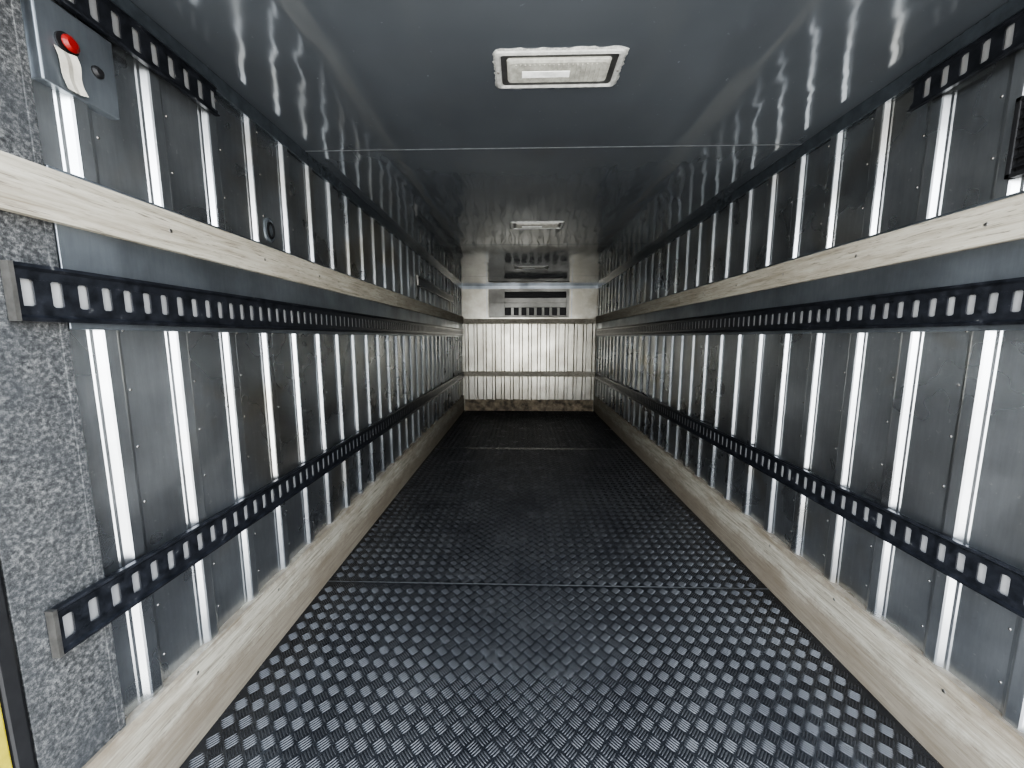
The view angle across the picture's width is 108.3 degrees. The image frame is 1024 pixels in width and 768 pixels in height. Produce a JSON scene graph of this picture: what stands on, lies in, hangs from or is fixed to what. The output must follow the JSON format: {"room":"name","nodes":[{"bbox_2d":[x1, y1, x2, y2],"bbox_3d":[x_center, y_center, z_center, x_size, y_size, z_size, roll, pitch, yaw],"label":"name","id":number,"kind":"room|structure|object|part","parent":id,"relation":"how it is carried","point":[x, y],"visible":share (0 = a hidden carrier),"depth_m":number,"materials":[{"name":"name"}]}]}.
{"room":"cargo truck interior","nodes":[
{"label":"cargo truck interior","id":0,"kind":"room"},
{"bbox_2d":[20,0,462,717],"bbox_3d":[-0.994,-0.223,3.633,0.078,2.246,6.050,0,7,2],"label":"wall","id":1,"kind":"structure","parent":0,"point":[180,427],"depth_m":1.30,"materials":[{"name":"metal"}]},
{"bbox_2d":[0,0,125,767],"bbox_3d":[-1.039,0.108,0.765,0.023,2.196,0.236,0,7,2],"label":"wall panel","id":2,"kind":"object","parent":1,"relation":"attached to","point":[55,712],"visible":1,"depth_m":0.80,"materials":[{"name":"grey"}]},
{"bbox_2d":[20,0,119,119],"bbox_3d":[-1.022,-0.764,0.871,0.046,0.182,0.158,0,7,2],"label":"control panel","id":3,"kind":"object","parent":1,"relation":"attached to","point":[66,56],"visible":1,"depth_m":0.84,"materials":[{"name":"metal"}]},
{"bbox_3d":[-1.011,-0.762,0.905,0.010,0.026,0.026,0,7,2],"label":"black knob","id":4,"kind":"part","parent":3,"relation":"part of","materials":[{"name":"plastic"}]},
{"bbox_2d":[55,0,219,116],"bbox_3d":[-1.008,-0.925,1.010,0.018,0.090,0.493,0,7,2],"label":"track","id":5,"kind":"object","parent":1,"relation":"attached to","point":[104,16],"visible":1,"depth_m":1.01,"materials":[{"name":"metal"}]},
{"bbox_2d":[0,260,462,335],"bbox_3d":[-0.940,-0.546,3.620,0.018,0.120,5.793,0,7,2],"label":"track","id":6,"kind":"object","parent":1,"relation":"attached to","point":[32,292],"visible":1,"depth_m":1.04,"materials":[{"name":"metal"}]},
{"bbox_2d":[0,150,462,322],"bbox_3d":[-0.939,-0.755,3.558,0.022,0.111,5.872,0,7,2],"label":"rub rail","id":7,"kind":"object","parent":1,"relation":"attached to","point":[27,188],"visible":1,"depth_m":1.02,"materials":[{"name":"brown wood"}]},
{"bbox_2d":[44,164,462,336],"bbox_3d":[-0.959,-0.659,3.684,0.022,0.360,5.740,0,7,2],"label":"trim","id":8,"kind":"structure","parent":1,"relation":"attached to","point":[77,249],"depth_m":1.17,"materials":[{"name":"metal"}]},
{"bbox_2d":[45,372,463,657],"bbox_3d":[-0.940,0.198,3.703,0.018,0.113,5.813,0,7,2],"label":"track","id":9,"kind":"object","parent":1,"relation":"attached to","point":[77,618],"visible":1,"depth_m":1.14,"materials":[{"name":"metal"}]},
{"bbox_2d":[264,218,274,242],"bbox_3d":[-1.020,-0.647,1.560,0.012,0.100,0.064,0,7,2],"label":"plate","id":10,"kind":"object","parent":1,"relation":"attached to","point":[269,229],"visible":1,"depth_m":1.55,"materials":[{"name":"metal"}]},
{"bbox_2d":[82,395,463,767],"bbox_3d":[-0.958,0.708,3.710,0.032,0.280,5.932,0,7,2],"label":"baseboard","id":11,"kind":"structure","parent":1,"relation":"attached to","point":[163,730],"depth_m":1.39,"materials":[{"name":"wood"}]},
{"bbox_2d":[111,0,461,288],"bbox_3d":[-0.962,-1.308,3.482,0.022,0.056,5.980,0,7,2],"label":"trim","id":12,"kind":"structure","parent":1,"relation":"attached to","point":[224,91],"depth_m":1.46,"materials":[{"name":"paint"}]},
{"bbox_2d":[417,275,453,302],"bbox_3d":[-0.910,-1.151,4.641,0.018,0.100,1.958,0,7,2],"label":"track","id":13,"kind":"object","parent":1,"relation":"attached to","point":[423,283],"visible":1,"depth_m":4.33,"materials":[{"name":"metal"}]},
{"bbox_2d":[461,289,597,410],"bbox_3d":[0.302,-0.588,6.571,2.510,2.246,0.082,0,7,2],"label":"wall","id":14,"kind":"structure","parent":0,"point":[485,347],"depth_m":6.55,"materials":[{"name":"metal"}]},
{"bbox_2d":[488,289,569,316],"bbox_3d":[0.290,-1.396,6.406,1.388,0.470,0.090,0,7,2],"label":"air vent","id":15,"kind":"object","parent":14,"relation":"in","point":[502,302],"visible":1,"depth_m":6.37,"materials":[{"name":"metal"}]},
{"bbox_2d":[465,399,592,410],"bbox_3d":[0.301,0.383,6.650,2.290,0.200,0.045,0,7,2],"label":"baseboard","id":16,"kind":"structure","parent":14,"relation":"attached to","point":[471,404],"depth_m":6.63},
{"bbox_2d":[463,371,594,376],"bbox_3d":[0.301,-0.177,6.570,2.390,0.090,0.019,0,7,2],"label":"rub rail","id":17,"kind":"object","parent":14,"relation":"attached to","point":[466,373],"visible":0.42,"depth_m":6.56,"materials":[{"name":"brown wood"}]},
{"bbox_2d":[462,319,596,323],"bbox_3d":[0.301,-1.092,6.456,2.390,0.085,0.019,0,7,2],"label":"rub rail","id":18,"kind":"object","parent":14,"relation":"attached to","point":[465,321],"visible":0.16,"depth_m":6.45,"materials":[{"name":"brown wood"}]},
{"bbox_2d":[462,286,597,317],"bbox_3d":[0.302,-1.423,6.441,2.390,0.556,0.014,0,7,2],"label":"trim","id":19,"kind":"structure","parent":14,"relation":"attached to","point":[463,287],"depth_m":6.41,"materials":[{"name":"metal"}]},
{"bbox_2d":[179,410,943,767],"bbox_3d":[0.221,0.873,3.711,2.390,0.052,5.996,0,7,2],"label":"floor","id":20,"kind":"structure","parent":0,"point":[534,594],"depth_m":1.56,"materials":[{"name":"black metal"}]},
{"bbox_2d":[131,0,1008,285],"bbox_3d":[0.222,-1.363,3.459,2.490,0.061,6.048,0,7,2],"label":"ceiling","id":21,"kind":"structure","parent":0,"point":[400,101],"depth_m":1.38,"materials":[{"name":"metal"}]},
{"bbox_2d":[514,266,548,268],"bbox_3d":[0.248,-1.482,4.719,0.433,0.018,0.191,0,7,2],"label":"ceiling lamp","id":22,"kind":"object","parent":21,"relation":"attached to","point":[516,267],"depth_m":4.67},
{"bbox_2d":[510,221,564,228],"bbox_3d":[0.200,-1.262,2.953,0.434,0.018,0.192,0,7,2],"label":"ceiling lamp","id":23,"kind":"object","parent":21,"relation":"attached to","point":[513,224],"depth_m":2.92,"materials":[{"name":"white plastic"}]},
{"bbox_2d":[492,46,629,88],"bbox_3d":[0.154,-1.050,1.242,0.434,0.018,0.191,0,7,2],"label":"ceiling lamp","id":24,"kind":"object","parent":21,"relation":"attached to","point":[580,66],"depth_m":1.22,"materials":[{"name":"white plastic"}]},
{"bbox_2d":[595,47,1023,732],"bbox_3d":[1.437,-0.215,3.568,0.078,2.246,6.050,0,7,2],"label":"wall","id":25,"kind":"structure","parent":0,"point":[927,428],"depth_m":1.37,"materials":[{"name":"metal"}]},
{"bbox_2d":[594,396,1023,767],"bbox_3d":[1.400,0.716,3.647,0.032,0.280,5.932,0,7,2],"label":"baseboard","id":26,"kind":"structure","parent":25,"relation":"attached to","point":[958,727],"depth_m":1.41,"materials":[{"name":"wood"}]},
{"bbox_2d":[595,372,1023,617],"bbox_3d":[1.384,0.206,3.641,0.018,0.113,5.813,0,7,2],"label":"track","id":27,"kind":"object","parent":25,"relation":"attached to","point":[998,581],"visible":1,"depth_m":1.32,"materials":[{"name":"metal"}]},
{"bbox_2d":[596,190,1023,336],"bbox_3d":[1.408,-0.652,3.621,0.022,0.360,5.740,0,7,2],"label":"trim","id":28,"kind":"structure","parent":25,"relation":"attached to","point":[1005,260],"depth_m":1.34,"materials":[{"name":"metal"}]},
{"bbox_2d":[596,277,1023,335],"bbox_3d":[1.385,-0.538,3.558,0.018,0.120,5.793,0,7,2],"label":"track","id":29,"kind":"object","parent":25,"relation":"attached to","point":[996,302],"visible":1,"depth_m":1.33,"materials":[{"name":"metal"}]},
{"bbox_2d":[596,193,1023,322],"bbox_3d":[1.382,-0.748,3.496,0.022,0.111,5.872,0,7,2],"label":"rub rail","id":30,"kind":"object","parent":25,"relation":"attached to","point":[1001,221],"visible":1,"depth_m":1.32,"materials":[{"name":"brown wood"}]},
{"bbox_2d":[598,0,1023,287],"bbox_3d":[1.405,-1.300,3.419,0.022,0.056,5.980,0,7,2],"label":"trim","id":31,"kind":"structure","parent":25,"relation":"attached to","point":[902,84],"depth_m":1.43,"materials":[{"name":"paint"}]},
{"bbox_2d":[907,8,1023,111],"bbox_3d":[1.317,-0.919,0.965,0.018,0.090,0.528,0,7,2],"label":"track","id":32,"kind":"object","parent":25,"relation":"attached to","point":[1007,37],"visible":1,"depth_m":1.06,"materials":[{"name":"metal"}]},
{"bbox_2d":[1004,95,1023,179],"bbox_3d":[1.329,-0.633,0.878,0.034,0.200,0.200,0,7,2],"label":"air vent","id":33,"kind":"object","parent":25,"relation":"in","point":[1014,169],"visible":1,"depth_m":0.97,"materials":[{"name":"black metal"}]}
]}

